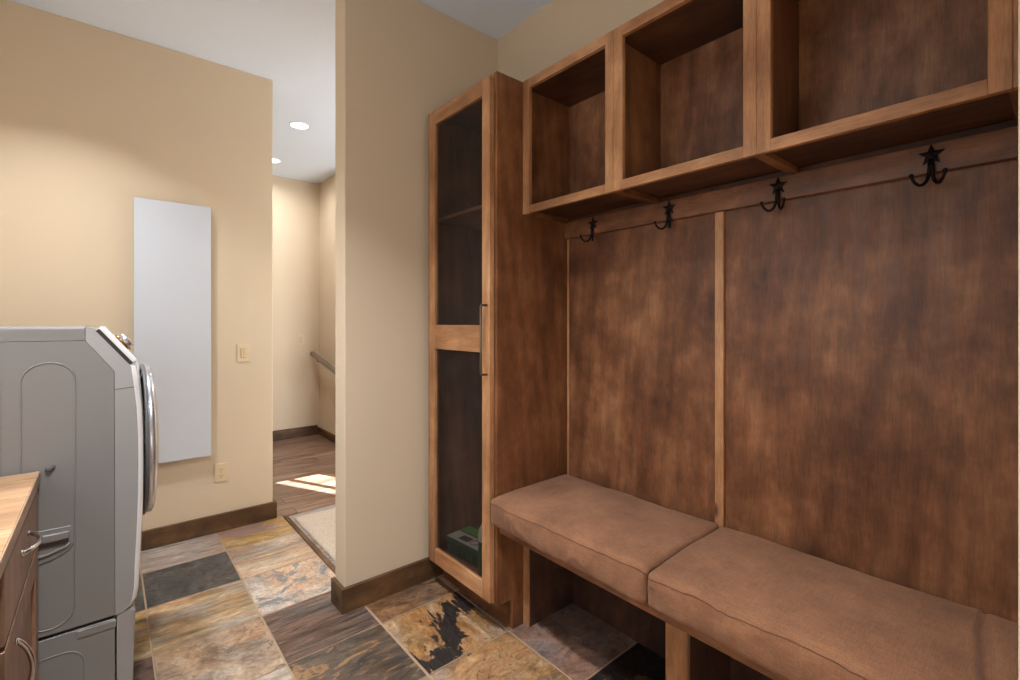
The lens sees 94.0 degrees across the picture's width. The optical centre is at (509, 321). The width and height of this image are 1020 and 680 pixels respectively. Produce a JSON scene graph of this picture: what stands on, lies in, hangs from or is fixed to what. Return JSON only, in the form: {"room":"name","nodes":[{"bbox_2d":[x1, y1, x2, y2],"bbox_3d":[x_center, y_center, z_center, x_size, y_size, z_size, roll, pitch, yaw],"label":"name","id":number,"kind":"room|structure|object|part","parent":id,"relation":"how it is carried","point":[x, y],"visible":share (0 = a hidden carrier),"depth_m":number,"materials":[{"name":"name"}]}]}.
{"room":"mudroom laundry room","nodes":[
{"label":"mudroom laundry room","id":0,"kind":"room"},
{"bbox_2d":[0,0,272,530],"bbox_3d":[-2.421,-0.162,2.792,1.865,3.080,0.130,0,0,-40],"label":"wall","id":1,"kind":"structure","parent":0,"point":[94,120],"depth_m":2.84,"materials":[{"name":"beige paint"}]},
{"bbox_2d":[134,197,210,462],"bbox_3d":[-2.090,0.060,2.957,0.390,1.600,0.044,0,0,-40],"label":"wall panel","id":2,"kind":"object","parent":1,"relation":"attached to","point":[172,240],"visible":0.82,"depth_m":2.95,"materials":[{"name":"white paint"}]},
{"bbox_2d":[141,498,276,550],"bbox_3d":[-2.361,1.320,2.830,1.766,0.116,0.150,0,0,-40],"label":"baseboard","id":3,"kind":"structure","parent":1,"relation":"attached to","point":[195,528],"depth_m":3.07,"materials":[{"name":"brown wood"}]},
{"bbox_2d":[214,462,227,482],"bbox_3d":[-1.906,0.993,3.138,0.077,0.121,0.009,0,0,-40],"label":"wall outlet","id":4,"kind":"object","parent":1,"relation":"attached to","point":[221,469],"visible":1,"depth_m":3.13,"materials":[{"name":"beige plastic"}]},
{"bbox_2d":[237,344,249,361],"bbox_3d":[-1.806,0.210,3.222,0.076,0.120,0.010,0,0,-40],"label":"light switch","id":5,"kind":"object","parent":1,"relation":"attached to","point":[243,350],"visible":1,"depth_m":3.22,"materials":[{"name":"beige plastic"}]},
{"bbox_2d":[9,0,552,183],"bbox_3d":[-0.223,-1.762,2.139,4.370,0.120,8.650,0,0,-40],"label":"ceiling","id":6,"kind":"structure","parent":0,"point":[290,44],"depth_m":2.81,"materials":[{"name":"white paint"}]},
{"bbox_2d":[273,158,280,162],"bbox_3d":[-2.497,-1.698,5.003,0.164,0.006,0.164,0,0,-40],"label":"recessed light","id":7,"kind":"object","parent":6,"relation":"in","point":[275,160],"visible":0.52,"depth_m":5.01,"materials":[{"name":"white"}]},
{"bbox_2d":[289,121,309,129],"bbox_3d":[-1.821,-1.698,4.116,0.164,0.006,0.164,0,0,-40],"label":"recessed light","id":8,"kind":"object","parent":6,"relation":"in","point":[295,124],"visible":1,"depth_m":4.11,"materials":[{"name":"white"}]},
{"bbox_2d":[273,175,318,430],"bbox_3d":[-2.986,-0.162,5.392,4.370,3.080,0.115,0,0,-40],"label":"wall","id":9,"kind":"structure","parent":0,"point":[295,202],"depth_m":5.68,"materials":[{"name":"beige paint"}]},
{"bbox_2d":[273,425,317,440],"bbox_3d":[-3.438,1.320,4.916,2.825,0.116,0.022,0,0,-40],"label":"baseboard","id":10,"kind":"structure","parent":9,"relation":"attached to","point":[290,433],"depth_m":5.66,"materials":[{"name":"brown wood"}]},
{"bbox_2d":[297,335,303,344],"bbox_3d":[-2.512,0.215,5.712,0.078,0.126,0.010,0,0,-40],"label":"light switch","id":11,"kind":"object","parent":9,"relation":"attached to","point":[300,338],"visible":1,"depth_m":5.71,"materials":[{"name":"beige plastic"}]},
{"bbox_2d":[319,174,334,434],"bbox_3d":[-1.968,-0.162,5.503,0.120,3.080,1.035,0,0,-40],"label":"wall","id":12,"kind":"structure","parent":0,"point":[327,187],"depth_m":5.64,"materials":[{"name":"beige paint"}]},
{"bbox_2d":[310,351,334,373],"bbox_3d":[-2.051,0.484,5.408,0.128,0.256,0.960,0,0,-40],"label":"handrail","id":13,"kind":"object","parent":12,"relation":"attached to","point":[313,354],"visible":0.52,"depth_m":5.42,"materials":[{"name":"brown wood"}]},
{"bbox_2d":[318,427,334,442],"bbox_3d":[-2.021,1.335,5.457,0.019,0.085,1.034,0,0,-40],"label":"baseboard","id":14,"kind":"structure","parent":12,"relation":"attached to","point":[321,432],"depth_m":5.61,"materials":[{"name":"brown wood"}]},
{"bbox_2d":[115,435,665,679],"bbox_3d":[-0.231,1.408,2.056,4.250,0.060,8.534,0,0,-40],"label":"floor","id":15,"kind":"structure","parent":0,"point":[252,601],"depth_m":2.16,"materials":[{"name":"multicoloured tile"}]},
{"bbox_2d":[0,489,42,679],"bbox_3d":[-1.468,0.942,0.978,0.719,0.873,0.792,0,0,-40],"label":"base cabinet","id":16,"kind":"object","parent":15,"relation":"on","point":[19,579],"visible":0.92,"depth_m":1.16,"materials":[{"name":"brown wood"}]},
{"bbox_3d":[-1.257,0.967,1.220,0.018,0.573,0.646,0,0,-40],"label":"door","id":17,"kind":"part","parent":16,"relation":"part of","materials":[{"name":"brown wood"}]},
{"bbox_3d":[-1.260,0.967,1.217,0.010,0.425,0.498,0,0,-40],"label":"inset panel","id":18,"kind":"part","parent":16,"relation":"part of","materials":[{"name":"brown wood"}]},
{"bbox_3d":[-1.129,0.808,1.107,0.035,0.157,0.017,0,0,-40],"label":"pull handle","id":19,"kind":"part","parent":16,"relation":"part of","materials":[{"name":"silver metal"}]},
{"bbox_3d":[-1.236,0.568,1.233,0.035,0.021,0.153,0,0,-40],"label":"pull handle","id":20,"kind":"part","parent":16,"relation":"part of","materials":[{"name":"silver metal"}]},
{"bbox_2d":[0,325,159,679],"bbox_3d":[-1.810,0.696,1.671,0.925,1.364,0.700,0,0,-40],"label":"washing machine","id":21,"kind":"object","parent":15,"relation":"on","point":[78,409],"visible":0.91,"depth_m":1.57,"materials":[{"name":"grey metal"}]},
{"bbox_3d":[-1.898,0.039,1.606,0.707,0.044,0.686,0,0,-40],"label":"lid","id":22,"kind":"part","parent":21,"relation":"part of","materials":[{"name":"grey metal"}]},
{"bbox_3d":[-1.354,0.087,1.627,0.101,0.128,0.010,0,0,-40],"label":"dark trim","id":23,"kind":"part","parent":21,"relation":"part of","materials":[{"name":"black plastic"}]},
{"bbox_3d":[-1.567,0.082,1.887,0.111,0.136,0.661,0,0,-40],"label":"control panel","id":24,"kind":"part","parent":21,"relation":"part of","materials":[{"name":"white plastic"}]},
{"bbox_3d":[-1.547,1.171,1.904,0.050,0.354,0.684,0,0,-40],"label":"pedestal drawer","id":25,"kind":"part","parent":21,"relation":"part of","materials":[{"name":"grey metal"}]},
{"bbox_3d":[-1.464,0.071,1.813,0.050,0.058,0.062,0,0,-40],"label":"knob","id":26,"kind":"part","parent":21,"relation":"part of","materials":[{"name":"silver metal"}]},
{"bbox_3d":[-1.489,0.473,1.952,0.032,0.588,0.588,0,0,-40],"label":"door","id":27,"kind":"part","parent":21,"relation":"part of","materials":[{"name":"silver metal"}]},
{"bbox_3d":[-1.472,0.473,1.967,0.027,0.500,0.500,0,0,-40],"label":"door glass","id":28,"kind":"part","parent":21,"relation":"part of","materials":[{"name":"grey"}]},
{"bbox_2d":[283,515,334,573],"bbox_3d":[-1.192,1.390,2.901,0.029,0.036,1.245,0,0,-40],"label":"trim","id":29,"kind":"structure","parent":15,"relation":"on","point":[287,518],"depth_m":2.93,"materials":[{"name":"brown wood"}]},
{"bbox_2d":[294,508,334,560],"bbox_3d":[-0.831,1.369,3.191,0.865,0.017,1.100,0,0,-40],"label":"rug","id":30,"kind":"object","parent":15,"relation":"on","point":[320,526],"visible":0.15,"depth_m":3.16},
{"bbox_2d":[429,71,567,628],"bbox_3d":[-0.079,0.141,2.435,0.567,2.474,0.577,0,0,-40],"label":"tall cabinet","id":31,"kind":"object","parent":15,"relation":"on","point":[498,273],"visible":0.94,"depth_m":2.28,"materials":[{"name":"brown wood"}]},
{"bbox_3d":[-0.233,0.141,2.669,0.500,2.474,0.020,0,0,-40],"label":"panel","id":32,"kind":"part","parent":31,"relation":"part of","materials":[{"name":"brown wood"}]},
{"bbox_3d":[-0.244,0.075,2.271,0.025,0.122,0.398,0,0,-40],"label":"door rail","id":33,"kind":"part","parent":31,"relation":"part of","materials":[{"name":"brown wood"}]},
{"bbox_3d":[-0.244,1.188,2.271,0.025,0.076,0.398,0,0,-40],"label":"door rail","id":34,"kind":"part","parent":31,"relation":"part of","materials":[{"name":"brown wood"}]},
{"bbox_3d":[-0.244,-1.038,2.271,0.025,0.068,0.398,0,0,-40],"label":"door rail","id":35,"kind":"part","parent":31,"relation":"part of","materials":[{"name":"brown wood"}]},
{"bbox_2d":[439,205,481,229],"bbox_3d":[-0.045,-0.536,2.463,0.460,0.018,0.535,0,0,-40],"label":"shelf","id":36,"kind":"object","parent":31,"relation":"attached to","point":[468,219],"depth_m":2.47,"materials":[{"name":"brown wood"}]},
{"bbox_3d":[-0.049,1.233,2.460,0.490,0.020,0.537,0,0,-40],"label":"panel","id":37,"kind":"part","parent":31,"relation":"part of","materials":[{"name":"brown wood"}]},
{"bbox_2d":[444,525,478,566],"bbox_3d":[-0.181,1.177,2.496,0.293,0.090,0.188,0,0,44],"label":"storage box","id":38,"kind":"object","parent":31,"relation":"on","point":[462,543],"visible":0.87,"depth_m":2.47,"materials":[{"name":"green plastic"}]},
{"bbox_2d":[446,541,477,565],"bbox_3d":[-0.181,1.192,2.496,0.283,0.061,0.179,0,0,44],"label":"tray","id":39,"kind":"object","parent":38,"relation":"on","point":[456,549],"depth_m":2.43,"materials":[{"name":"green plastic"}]},
{"bbox_2d":[459,535,472,541],"bbox_3d":[-0.231,1.133,2.488,0.070,0.001,0.045,0,0,44],"label":"print","id":40,"kind":"object","parent":38,"relation":"on","point":[462,538],"depth_m":2.49,"materials":[{"name":"grey"}]},
{"bbox_3d":[-0.243,0.077,2.271,0.025,2.298,0.508,0,0,-40],"label":"door","id":41,"kind":"part","parent":31,"relation":"part of","materials":[{"name":"brown wood"}]},
{"bbox_3d":[-0.053,-1.086,2.457,0.500,0.020,0.537,0,0,-40],"label":"panel","id":42,"kind":"part","parent":31,"relation":"part of","materials":[{"name":"brown wood"}]},
{"bbox_2d":[478,524,481,575],"bbox_3d":[-0.117,1.081,2.308,0.076,0.282,0.076,0,0,-40],"label":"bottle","id":43,"kind":"object","parent":31,"relation":"on","point":[480,527],"visible":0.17,"depth_m":2.28,"materials":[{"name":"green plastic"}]},
{"bbox_3d":[-0.115,0.078,2.071,0.040,0.314,0.010,0,0,-40],"label":"pull handle","id":44,"kind":"part","parent":31,"relation":"part of","materials":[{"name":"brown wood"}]},
{"bbox_3d":[0.127,0.141,2.244,0.500,2.474,0.020,0,0,-40],"label":"panel","id":45,"kind":"part","parent":31,"relation":"part of","materials":[{"name":"brown wood"}]},
{"bbox_2d":[499,528,786,679],"bbox_3d":[0.624,1.124,1.630,0.440,0.508,1.556,0,0,-40],"label":"bench","id":46,"kind":"object","parent":15,"relation":"on","point":[550,584],"visible":0.36,"depth_m":2.02,"materials":[{"name":"brown wood"}]},
{"bbox_3d":[0.186,1.135,2.255,0.283,0.486,0.038,0,0,-40],"label":"support panel","id":47,"kind":"part","parent":46,"relation":"part of","materials":[{"name":"brown wood"}]},
{"bbox_2d":[490,474,718,602],"bbox_3d":[0.337,0.802,1.896,0.499,0.136,0.778,0,0,-40],"label":"seat cushion","id":48,"kind":"object","parent":46,"relation":"on","point":[616,538],"visible":0.91,"depth_m":1.75,"materials":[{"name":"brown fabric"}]},
{"bbox_3d":[0.686,1.135,1.666,0.283,0.486,0.039,0,0,-40],"label":"support panel","id":49,"kind":"part","parent":46,"relation":"part of","materials":[{"name":"brown wood"}]},
{"bbox_2d":[648,527,1017,679],"bbox_3d":[0.839,0.802,1.305,0.499,0.134,0.770,0,0,-40],"label":"seat cushion","id":50,"kind":"object","parent":46,"relation":"on","point":[797,615],"visible":1,"depth_m":1.21,"materials":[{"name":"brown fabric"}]},
{"bbox_3d":[-0.982,0.941,0.391,0.699,0.873,0.728,0,0,-40],"label":"base cabinet","id":51,"kind":"object","parent":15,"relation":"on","visible":0},
{"bbox_2d":[0,471,39,578],"bbox_3d":[-1.239,0.486,0.682,0.691,0.036,1.544,0,0,-40],"label":"countertop","id":52,"kind":"structure","parent":51,"relation":"on","point":[17,492],"depth_m":1.22,"materials":[{"name":"brown wood"}]},
{"bbox_2d":[335,0,497,587],"bbox_3d":[-0.425,-0.162,2.654,1.056,3.080,0.125,0,0,-40],"label":"wall partition","id":53,"kind":"structure","parent":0,"point":[397,62],"depth_m":2.39,"materials":[{"name":"beige paint"}]},
{"bbox_2d":[331,557,442,614],"bbox_3d":[-0.473,1.320,2.600,0.954,0.116,0.144,0,0,-40],"label":"baseboard","id":54,"kind":"structure","parent":53,"relation":"attached to","point":[347,599],"depth_m":2.37,"materials":[{"name":"brown wood"}]},
{"bbox_2d":[498,0,663,81],"bbox_3d":[0.728,-0.162,2.019,0.120,3.080,2.335,0,0,-40],"label":"wall","id":55,"kind":"structure","parent":0,"point":[560,28],"depth_m":2.48,"materials":[{"name":"beige paint"}]},
{"bbox_2d":[1018,0,1019,679],"bbox_3d":[1.951,-0.162,0.022,0.602,3.080,2.608,0,0,-40],"label":"wall","id":56,"kind":"structure","parent":0,"point":[1018,0],"depth_m":0.82,"materials":[{"name":"beige paint"}]},
{"bbox_2d":[523,0,1017,222],"bbox_3d":[0.689,-0.793,1.685,0.333,0.606,1.556,0,0,-40],"label":"cubby shelf","id":57,"kind":"object","parent":56,"relation":"attached to","point":[681,96],"visible":1,"depth_m":1.55,"materials":[{"name":"brown wood"}]},
{"bbox_3d":[0.231,-1.076,1.981,0.019,0.040,0.427,0,0,-40],"label":"frame rail","id":58,"kind":"part","parent":57,"relation":"part of","materials":[{"name":"brown wood"}]},
{"bbox_3d":[0.231,-0.507,1.981,0.019,0.035,0.427,0,0,-40],"label":"frame rail","id":59,"kind":"part","parent":57,"relation":"part of","materials":[{"name":"brown wood"}]},
{"bbox_3d":[0.562,-1.076,1.592,0.019,0.040,0.435,0,0,-40],"label":"frame rail","id":60,"kind":"part","parent":57,"relation":"part of","materials":[{"name":"brown wood"}]},
{"bbox_3d":[0.562,-0.507,1.592,0.019,0.035,0.435,0,0,-40],"label":"frame rail","id":61,"kind":"part","parent":57,"relation":"part of","materials":[{"name":"brown wood"}]},
{"bbox_3d":[0.895,-0.507,1.200,0.019,0.035,0.440,0,0,-40],"label":"frame rail","id":62,"kind":"part","parent":57,"relation":"part of","materials":[{"name":"brown wood"}]},
{"bbox_2d":[567,119,1017,622],"bbox_3d":[0.792,0.434,1.772,0.026,1.887,1.556,0,0,-40],"label":"panel","id":63,"kind":"object","parent":56,"relation":"attached to","point":[833,376],"visible":0.58,"depth_m":1.52,"materials":[{"name":"brown wood"}]},
{"bbox_2d":[565,125,1017,238],"bbox_3d":[0.782,-0.449,1.765,0.026,0.078,1.556,0,0,-40],"label":"hook rail","id":64,"kind":"object","parent":63,"relation":"attached to","point":[1001,145],"visible":1,"depth_m":1.49,"materials":[{"name":"brown wood"}]},
{"bbox_2d":[580,217,597,241],"bbox_3d":[0.366,-0.428,2.190,0.055,0.118,0.081,0,0,-40],"label":"coat hook","id":65,"kind":"object","parent":64,"relation":"attached to","point":[592,223],"visible":1,"depth_m":2.20,"materials":[{"name":"black metal"}]},
{"bbox_2d":[653,201,675,229],"bbox_3d":[0.619,-0.428,1.892,0.055,0.118,0.081,0,0,-40],"label":"coat hook","id":66,"kind":"object","parent":64,"relation":"attached to","point":[669,206],"visible":1,"depth_m":1.90,"materials":[{"name":"black metal"}]},
{"bbox_2d":[760,178,786,211],"bbox_3d":[0.882,-0.428,1.582,0.055,0.118,0.081,0,0,-40],"label":"coat hook","id":67,"kind":"object","parent":64,"relation":"attached to","point":[777,186],"visible":1,"depth_m":1.59,"materials":[{"name":"black metal"}]},
{"bbox_2d":[909,145,947,186],"bbox_3d":[1.134,-0.428,1.286,0.055,0.118,0.081,0,0,-40],"label":"coat hook","id":68,"kind":"object","parent":64,"relation":"attached to","point":[930,156],"visible":1,"depth_m":1.29,"materials":[{"name":"black metal"}]}
]}

